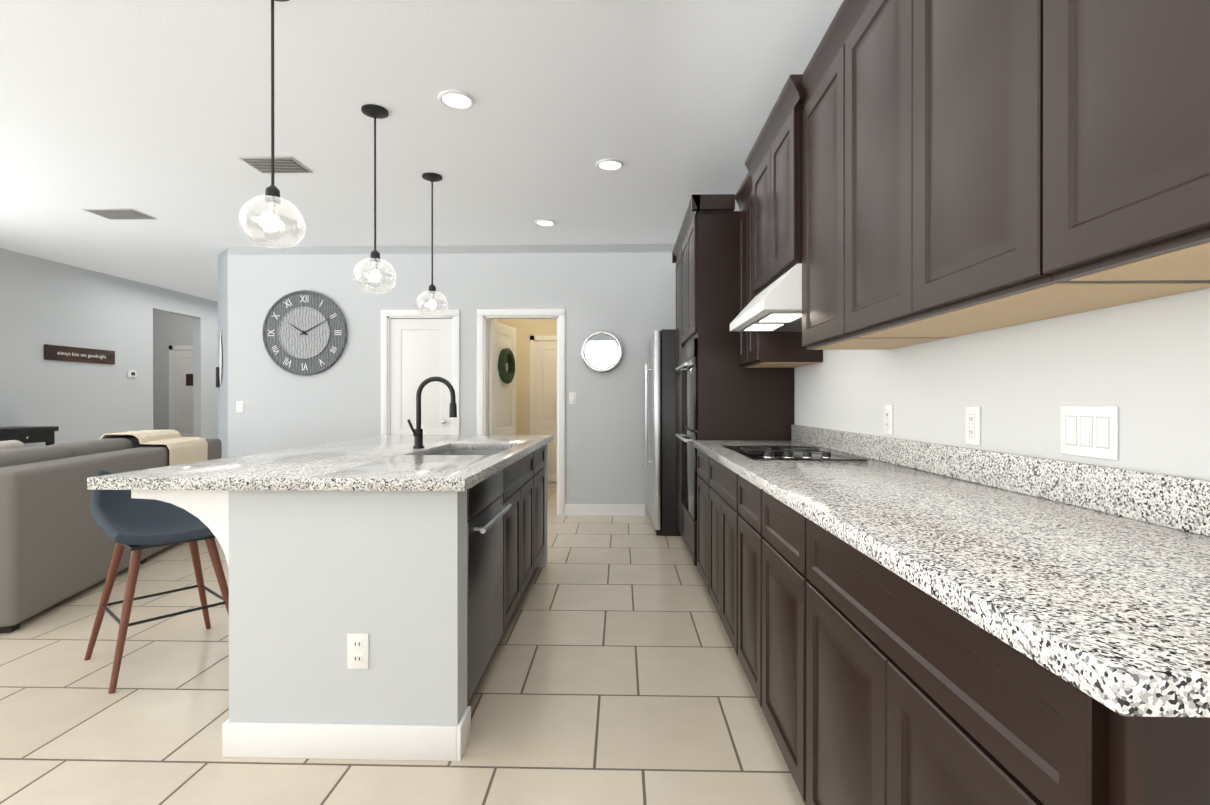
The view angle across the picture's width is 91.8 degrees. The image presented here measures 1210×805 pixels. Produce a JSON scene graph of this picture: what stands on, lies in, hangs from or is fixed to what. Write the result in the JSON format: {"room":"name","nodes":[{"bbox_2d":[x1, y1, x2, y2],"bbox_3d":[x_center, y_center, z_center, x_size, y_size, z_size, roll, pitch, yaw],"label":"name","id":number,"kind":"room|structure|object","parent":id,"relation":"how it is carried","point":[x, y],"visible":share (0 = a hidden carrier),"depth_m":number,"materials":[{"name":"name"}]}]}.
{"room":"kitchen","nodes":[
{"label":"kitchen","id":0,"kind":"room"},
{"bbox_2d":[0,248,199,446],"bbox_3d":[-6.386,-0.226,4.429,0.120,2.750,12.340,0,0,2],"label":"wall","id":1,"kind":"structure","parent":0,"point":[43,301],"depth_m":7.07,"materials":[{"name":"paint"}]},
{"bbox_2d":[44,344,114,363],"bbox_3d":[-6.244,-0.567,6.995,0.023,0.170,0.900,0,0,2],"label":"sign","id":2,"kind":"object","parent":1,"relation":"attached to","point":[67,353],"visible":1,"depth_m":6.94,"materials":[{"name":"brown wood"}]},
{"bbox_2d":[128,370,136,377],"bbox_3d":[-6.223,-0.374,7.715,0.026,0.090,0.120,0,0,2],"label":"thermostat","id":3,"kind":"object","parent":1,"relation":"attached to","point":[132,374],"visible":0.98,"depth_m":7.71,"materials":[{"name":"white plastic"}]},
{"bbox_2d":[169,346,192,436],"bbox_3d":[-6.928,0.088,9.892,0.890,2.095,0.045,0,0,2],"label":"hall door","id":4,"kind":"structure","parent":1,"relation":"in","point":[181,392],"depth_m":9.89,"materials":[{"name":"white wood"}]},
{"bbox_2d":[200,252,380,457],"bbox_3d":[-4.128,-0.235,8.374,0.120,2.750,4.330,0,0,2],"label":"wall","id":5,"kind":"structure","parent":0,"point":[283,409],"depth_m":6.05,"materials":[{"name":"paint"}]},
{"bbox_2d":[216,367,219,386],"bbox_3d":[-4.213,-0.275,6.373,0.021,0.220,0.090,0,0,-43],"label":"frame","id":6,"kind":"object","parent":5,"relation":"attached to","point":[217,378],"visible":0.9,"depth_m":6.34,"materials":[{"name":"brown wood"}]},
{"bbox_2d":[219,333,221,383],"bbox_3d":[-4.116,-0.475,6.271,0.092,0.560,0.092,0,0,2],"label":"sign","id":7,"kind":"object","parent":5,"relation":"attached to","point":[220,359],"visible":1,"depth_m":6.25,"materials":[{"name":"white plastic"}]},
{"bbox_2d":[236,401,243,412],"bbox_3d":[-3.771,0.045,6.054,0.075,0.118,0.010,0,0,2],"label":"light switch","id":8,"kind":"object","parent":5,"relation":"attached to","point":[239,406],"visible":1,"depth_m":6.05,"materials":[{"name":"white plastic"}]},
{"bbox_2d":[262,290,347,374],"bbox_3d":[-3.082,-0.715,6.014,0.874,0.874,0.048,0,0,2],"label":"clock","id":9,"kind":"object","parent":5,"relation":"attached to","point":[304,332],"visible":1,"depth_m":6.01,"materials":[{"name":"grey wood"}]},
{"bbox_2d":[0,482,805,804],"bbox_3d":[-3.362,1.200,4.350,9.730,0.100,12.700,0,0,2],"label":"floor","id":10,"kind":"structure","parent":0,"point":[614,674],"depth_m":2.23,"materials":[{"name":"tile"}]},
{"bbox_2d":[0,426,58,445],"bbox_3d":[-6.081,0.702,5.634,0.416,0.890,1.320,0,0,2],"label":"console table","id":11,"kind":"object","parent":10,"relation":"on","point":[32,434],"visible":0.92,"depth_m":6.00,"materials":[{"name":"black wood"}]},
{"bbox_2d":[0,429,221,633],"bbox_3d":[-3.730,0.691,4.094,1.035,0.919,2.700,0,0,-14],"label":"sectional sofa","id":12,"kind":"object","parent":10,"relation":"on","point":[57,544],"visible":0.73,"depth_m":3.29,"materials":[{"name":"fabric"}]},
{"bbox_2d":[100,429,207,465],"bbox_3d":[-3.718,0.464,4.711,0.860,0.469,0.819,0,0,2],"label":"throw blanket","id":13,"kind":"object","parent":12,"relation":"on","point":[169,448],"depth_m":4.57,"materials":[{"name":"beige fabric"}]},
{"bbox_2d":[84,470,228,692],"bbox_3d":[-2.013,0.729,2.678,0.544,0.854,0.492,0,0,40],"label":"bar stool","id":14,"kind":"object","parent":10,"relation":"on","point":[123,519],"visible":0.71,"depth_m":2.63,"materials":[{"name":"fabric"}]},
{"bbox_2d":[131,439,552,760],"bbox_3d":[-0.964,0.716,3.073,1.136,0.875,2.348,0,0,2],"label":"kitchen island","id":15,"kind":"object","parent":10,"relation":"on","point":[418,566],"depth_m":1.91,"materials":[{"name":"paint"}]},
{"bbox_2d":[87,435,474,490],"bbox_3d":[-1.271,0.257,3.081,0.721,0.040,2.420,0,0,2],"label":"island countertop","id":16,"kind":"structure","parent":15,"relation":"on","point":[290,469],"depth_m":2.13,"materials":[{"name":"white stone"}]},
{"bbox_2d":[347,633,368,668],"bbox_3d":[-0.803,0.808,1.904,0.070,0.115,0.008,0,0,2],"label":"outlet","id":17,"kind":"object","parent":15,"relation":"attached to","point":[357,650],"visible":1,"depth_m":1.90,"materials":[{"name":"white plastic"}]},
{"bbox_2d":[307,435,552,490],"bbox_3d":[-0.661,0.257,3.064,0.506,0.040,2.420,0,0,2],"label":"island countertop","id":18,"kind":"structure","parent":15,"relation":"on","point":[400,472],"depth_m":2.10,"materials":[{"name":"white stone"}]},
{"bbox_2d":[407,376,456,448],"bbox_3d":[-0.886,0.051,3.018,0.236,0.372,0.100,0,0,2],"label":"island faucet","id":19,"kind":"object","parent":18,"relation":"on","point":[418,436],"visible":1,"depth_m":3.03,"materials":[{"name":"black metal"}]},
{"bbox_2d":[645,329,680,535],"bbox_3d":[0.788,0.259,5.470,0.830,1.775,0.900,0,0,2],"label":"refrigerator","id":20,"kind":"object","parent":10,"relation":"on","point":[662,426],"visible":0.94,"depth_m":5.03,"materials":[{"name":"silver metal"}]},
{"bbox_2d":[672,234,679,531],"bbox_3d":[0.902,-0.071,4.744,0.622,2.440,0.515,0,0,2],"label":"tall cabinet","id":21,"kind":"object","parent":10,"relation":"on","point":[676,250],"depth_m":4.78,"materials":[{"name":"brown wood"}]},
{"bbox_2d":[696,448,704,583],"bbox_3d":[0.872,0.714,3.411,0.608,0.874,0.504,0,0,2],"label":"base cabinet","id":22,"kind":"object","parent":10,"relation":"on","point":[700,455],"depth_m":3.50,"materials":[{"name":"wood"}]},
{"bbox_2d":[705,456,732,645],"bbox_3d":[0.855,0.716,2.774,0.608,0.874,0.771,0,0,2],"label":"base cabinet","id":23,"kind":"object","parent":10,"relation":"on","point":[718,480],"depth_m":2.83,"materials":[{"name":"wood"}]},
{"bbox_2d":[680,194,793,565],"bbox_3d":[0.884,-0.070,4.079,0.622,2.440,0.815,0,0,2],"label":"tall cabinet","id":24,"kind":"object","parent":10,"relation":"on","point":[721,394],"depth_m":3.68,"materials":[{"name":"brown wood"}]},
{"bbox_2d":[733,476,756,697],"bbox_3d":[0.839,0.717,2.183,0.608,0.874,0.410,0,0,2],"label":"base cabinet","id":25,"kind":"object","parent":10,"relation":"on","point":[744,495],"depth_m":2.24,"materials":[{"name":"wood"}]},
{"bbox_2d":[757,488,796,785],"bbox_3d":[0.827,0.719,1.744,0.608,0.874,0.470,0,0,2],"label":"base cabinet","id":26,"kind":"object","parent":10,"relation":"on","point":[776,526],"depth_m":1.78,"materials":[{"name":"wood"}]},
{"bbox_2d":[797,516,1209,804],"bbox_3d":[0.807,0.720,1.016,0.608,0.874,0.985,0,0,2],"label":"base cabinet","id":27,"kind":"object","parent":10,"relation":"on","point":[908,622],"depth_m":0.88,"materials":[{"name":"wood"}]},
{"bbox_2d":[693,440,1209,723],"bbox_3d":[0.824,0.260,2.090,0.632,0.040,3.145,0,0,2],"label":"countertop","id":28,"kind":"structure","parent":27,"relation":"on","point":[1111,607],"depth_m":0.89,"materials":[{"name":"white stone"}]},
{"bbox_2d":[721,440,868,459],"bbox_3d":[0.856,0.223,2.777,0.469,0.030,0.730,0,0,2],"label":"cooktop","id":29,"kind":"object","parent":28,"relation":"in","point":[755,449],"depth_m":2.84,"materials":[{"name":"black metal"}]},
{"bbox_2d":[396,268,439,309],"bbox_3d":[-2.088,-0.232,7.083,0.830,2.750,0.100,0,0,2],"label":"wall","id":30,"kind":"structure","parent":0,"point":[411,282],"depth_m":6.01,"materials":[{"name":"paint"}]},
{"bbox_2d":[0,0,842,301],"bbox_3d":[-3.362,-1.650,4.343,9.730,0.100,12.700,0,0,2],"label":"ceiling","id":31,"kind":"structure","parent":0,"point":[160,110],"depth_m":3.30,"materials":[{"name":"paint"}]},
{"bbox_2d":[82,208,156,219],"bbox_3d":[-4.111,-1.595,4.974,0.420,0.012,0.270,0,0,2],"label":"ceiling vent","id":32,"kind":"object","parent":31,"relation":"in","point":[122,214],"visible":1,"depth_m":4.96,"materials":[{"name":"white metal"}]},
{"bbox_2d":[239,0,305,248],"bbox_3d":[-1.273,-1.095,2.248,0.227,1.000,0.226,0,0,2],"label":"pendant light","id":33,"kind":"object","parent":31,"relation":"hanging from","point":[273,198],"visible":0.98,"depth_m":2.24,"materials":[{"name":"glass"},{"name":"matte black metal"}]},
{"bbox_2d":[238,157,312,172],"bbox_3d":[-2.208,-1.593,3.942,0.360,0.012,0.260,0,0,2],"label":"ceiling vent","id":34,"kind":"object","parent":31,"relation":"in","point":[281,164],"visible":1,"depth_m":3.91,"materials":[{"name":"white metal"}]},
{"bbox_2d":[352,104,396,293],"bbox_3d":[-1.256,-1.097,3.208,0.227,1.000,0.226,0,0,2],"label":"pendant light","id":35,"kind":"object","parent":31,"relation":"hanging from","point":[374,111],"visible":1,"depth_m":3.19,"materials":[{"name":"glass"},{"name":"matte black metal"}]},
{"bbox_2d":[415,173,447,317],"bbox_3d":[-1.221,-1.100,4.147,0.227,1.000,0.226,0,0,2],"label":"pendant light","id":36,"kind":"object","parent":31,"relation":"hanging from","point":[433,177],"visible":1,"depth_m":4.13,"materials":[{"name":"clear glass"}]},
{"bbox_2d":[438,89,474,109],"bbox_3d":[-0.781,-1.593,3.083,0.188,0.024,0.188,0,0,2],"label":"recessed light","id":37,"kind":"object","parent":31,"relation":"in","point":[457,99],"visible":1,"depth_m":3.08,"materials":[{"name":"white plastic"}]},
{"bbox_2d":[534,219,555,226],"bbox_3d":[-0.533,-1.599,5.207,0.188,0.024,0.188,0,0,2],"label":"recessed light","id":38,"kind":"object","parent":31,"relation":"in","point":[544,222],"visible":0.94,"depth_m":5.20,"materials":[{"name":"white plastic"}]},
{"bbox_2d":[596,158,623,170],"bbox_3d":[0.033,-1.595,3.931,0.188,0.024,0.188,0,0,2],"label":"recessed light","id":39,"kind":"object","parent":31,"relation":"in","point":[609,164],"visible":1,"depth_m":3.92,"materials":[{"name":"white plastic"}]},
{"bbox_2d":[440,248,499,434],"bbox_3d":[-1.596,-0.233,7.330,0.120,2.750,2.380,0,0,2],"label":"wall","id":40,"kind":"structure","parent":0,"point":[466,289],"depth_m":5.99,"materials":[{"name":"paint"}]},
{"bbox_2d":[390,319,451,434],"bbox_3d":[-1.892,0.136,6.002,0.640,1.995,0.113,0,0,2],"label":"pantry door","id":41,"kind":"structure","parent":40,"relation":"in","point":[420,351],"depth_m":6.02,"materials":[{"name":"white wood"}]},
{"bbox_2d":[488,320,515,434],"bbox_3d":[-1.112,0.135,6.484,0.194,1.995,0.734,0,0,2],"label":"laundry door","id":42,"kind":"structure","parent":40,"relation":"in","point":[501,379],"depth_m":6.36,"materials":[{"name":"white wood"}]},
{"bbox_2d":[500,288,579,483],"bbox_3d":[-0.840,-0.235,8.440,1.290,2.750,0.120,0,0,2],"label":"wall","id":43,"kind":"structure","parent":0,"point":[568,299],"depth_m":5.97,"materials":[{"name":"paint"}]},
{"bbox_2d":[530,335,556,481],"bbox_3d":[-0.647,0.092,8.358,0.850,2.095,0.030,0,0,2],"label":"laundry door","id":44,"kind":"structure","parent":43,"relation":"in","point":[543,388],"depth_m":8.35,"materials":[{"name":"white wood"}]},
{"bbox_2d":[580,245,603,503],"bbox_3d":[-0.156,-0.233,7.291,0.120,2.750,2.380,0,0,2],"label":"wall","id":45,"kind":"structure","parent":0,"point":[591,294],"depth_m":5.96,"materials":[{"name":"paint"}]},
{"bbox_2d":[569,392,575,403],"bbox_3d":[-0.328,-0.044,5.960,0.075,0.118,0.010,0,0,2],"label":"light switch","id":46,"kind":"object","parent":45,"relation":"attached to","point":[572,397],"visible":1,"depth_m":5.96,"materials":[{"name":"white plastic"}]},
{"bbox_2d":[581,331,621,371],"bbox_3d":[-0.033,-0.514,5.926,0.414,0.414,0.058,0,0,2],"label":"round mirror","id":47,"kind":"object","parent":45,"relation":"attached to","point":[601,351],"visible":1,"depth_m":5.92,"materials":[{"name":"white mirror"}]},
{"bbox_2d":[565,504,644,515],"bbox_3d":[-2.563,1.094,4.328,7.530,0.112,12.100,0,0,2],"label":"baseboard","id":48,"kind":"structure","parent":45,"relation":"attached to","point":[610,509],"depth_m":5.95,"materials":[{"name":"white wood"}]},
{"bbox_2d":[794,288,1209,479],"bbox_3d":[1.235,-0.223,3.261,0.120,2.750,10.420,0,0,2],"label":"wall","id":49,"kind":"structure","parent":0,"point":[1144,366],"depth_m":1.50,"materials":[{"name":"paint"}]},
{"bbox_2d":[735,184,742,367],"bbox_3d":[1.006,-0.753,3.533,0.348,1.069,0.255,0,0,2],"label":"upper cabinet","id":50,"kind":"object","parent":49,"relation":"attached to","point":[739,195],"depth_m":3.60,"materials":[{"name":"brown wood"}]},
{"bbox_2d":[747,124,770,299],"bbox_3d":[0.975,-0.944,2.957,0.378,0.735,0.380,0,0,2],"label":"upper cabinet","id":51,"kind":"object","parent":49,"relation":"attached to","point":[757,162],"depth_m":3.03,"materials":[{"name":"brown wood"}]},
{"bbox_2d":[730,264,801,330],"bbox_3d":[0.910,-0.471,2.769,0.498,0.194,0.756,0,0,2],"label":"range hood","id":52,"kind":"object","parent":49,"relation":"attached to","point":[776,305],"visible":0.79,"depth_m":2.51,"materials":[{"name":"silver metal"}]},
{"bbox_2d":[767,76,798,283],"bbox_3d":[0.965,-0.943,2.577,0.378,0.735,0.380,0,0,2],"label":"upper cabinet","id":53,"kind":"object","parent":49,"relation":"attached to","point":[783,126],"depth_m":2.54,"materials":[{"name":"brown wood"}]},
{"bbox_2d":[743,180,822,367],"bbox_3d":[0.999,-0.753,3.278,0.348,1.069,0.255,0,0,2],"label":"upper cabinet","id":54,"kind":"object","parent":49,"relation":"attached to","point":[761,349],"depth_m":3.16,"materials":[{"name":"brown wood"}]},
{"bbox_2d":[795,12,914,351],"bbox_3d":[0.968,-0.750,2.155,0.348,1.069,0.456,0,0,2],"label":"upper cabinet","id":55,"kind":"object","parent":49,"relation":"attached to","point":[818,86],"depth_m":2.17,"materials":[{"name":"brown wood"}]},
{"bbox_2d":[884,405,892,434],"bbox_3d":[1.146,0.070,2.374,0.008,0.118,0.075,0,0,2],"label":"electrical outlet","id":56,"kind":"object","parent":49,"relation":"attached to","point":[888,419],"visible":1,"depth_m":2.36,"materials":[{"name":"white plastic"}]},
{"bbox_2d":[839,0,1018,343],"bbox_3d":[0.956,-0.749,1.701,0.348,1.069,0.452,0,0,2],"label":"upper cabinet","id":57,"kind":"object","parent":49,"relation":"attached to","point":[870,31],"depth_m":1.74,"materials":[{"name":"brown wood"}]},
{"bbox_2d":[965,406,980,445],"bbox_3d":[1.130,0.071,1.804,0.008,0.118,0.075,0,0,2],"label":"electrical outlet","id":58,"kind":"object","parent":49,"relation":"attached to","point":[972,425],"visible":1,"depth_m":1.79,"materials":[{"name":"white plastic"}]},
{"bbox_2d":[791,424,1209,535],"bbox_3d":[1.129,0.190,2.082,0.022,0.099,3.145,0,0,2],"label":"backsplash","id":59,"kind":"structure","parent":49,"relation":"attached to","point":[1175,501],"depth_m":1.42,"materials":[{"name":"white stone"}]},
{"bbox_2d":[903,0,1184,323],"bbox_3d":[0.944,-0.748,1.250,0.348,1.069,0.452,0,0,2],"label":"upper cabinet","id":60,"kind":"object","parent":49,"relation":"attached to","point":[921,171],"depth_m":1.26,"materials":[{"name":"brown wood"}]},
{"bbox_2d":[1060,406,1118,459],"bbox_3d":[1.117,0.067,1.359,0.010,0.118,0.165,0,0,2],"label":"light switch","id":61,"kind":"object","parent":49,"relation":"attached to","point":[1088,431],"visible":1,"depth_m":1.35,"materials":[{"name":"white plastic"}]},
{"bbox_2d":[1027,0,1209,291],"bbox_3d":[0.931,-0.747,0.797,0.348,1.069,0.454,0,0,2],"label":"upper cabinet","id":62,"kind":"object","parent":49,"relation":"attached to","point":[1118,91],"depth_m":0.89,"materials":[{"name":"brown wood"}]}
]}

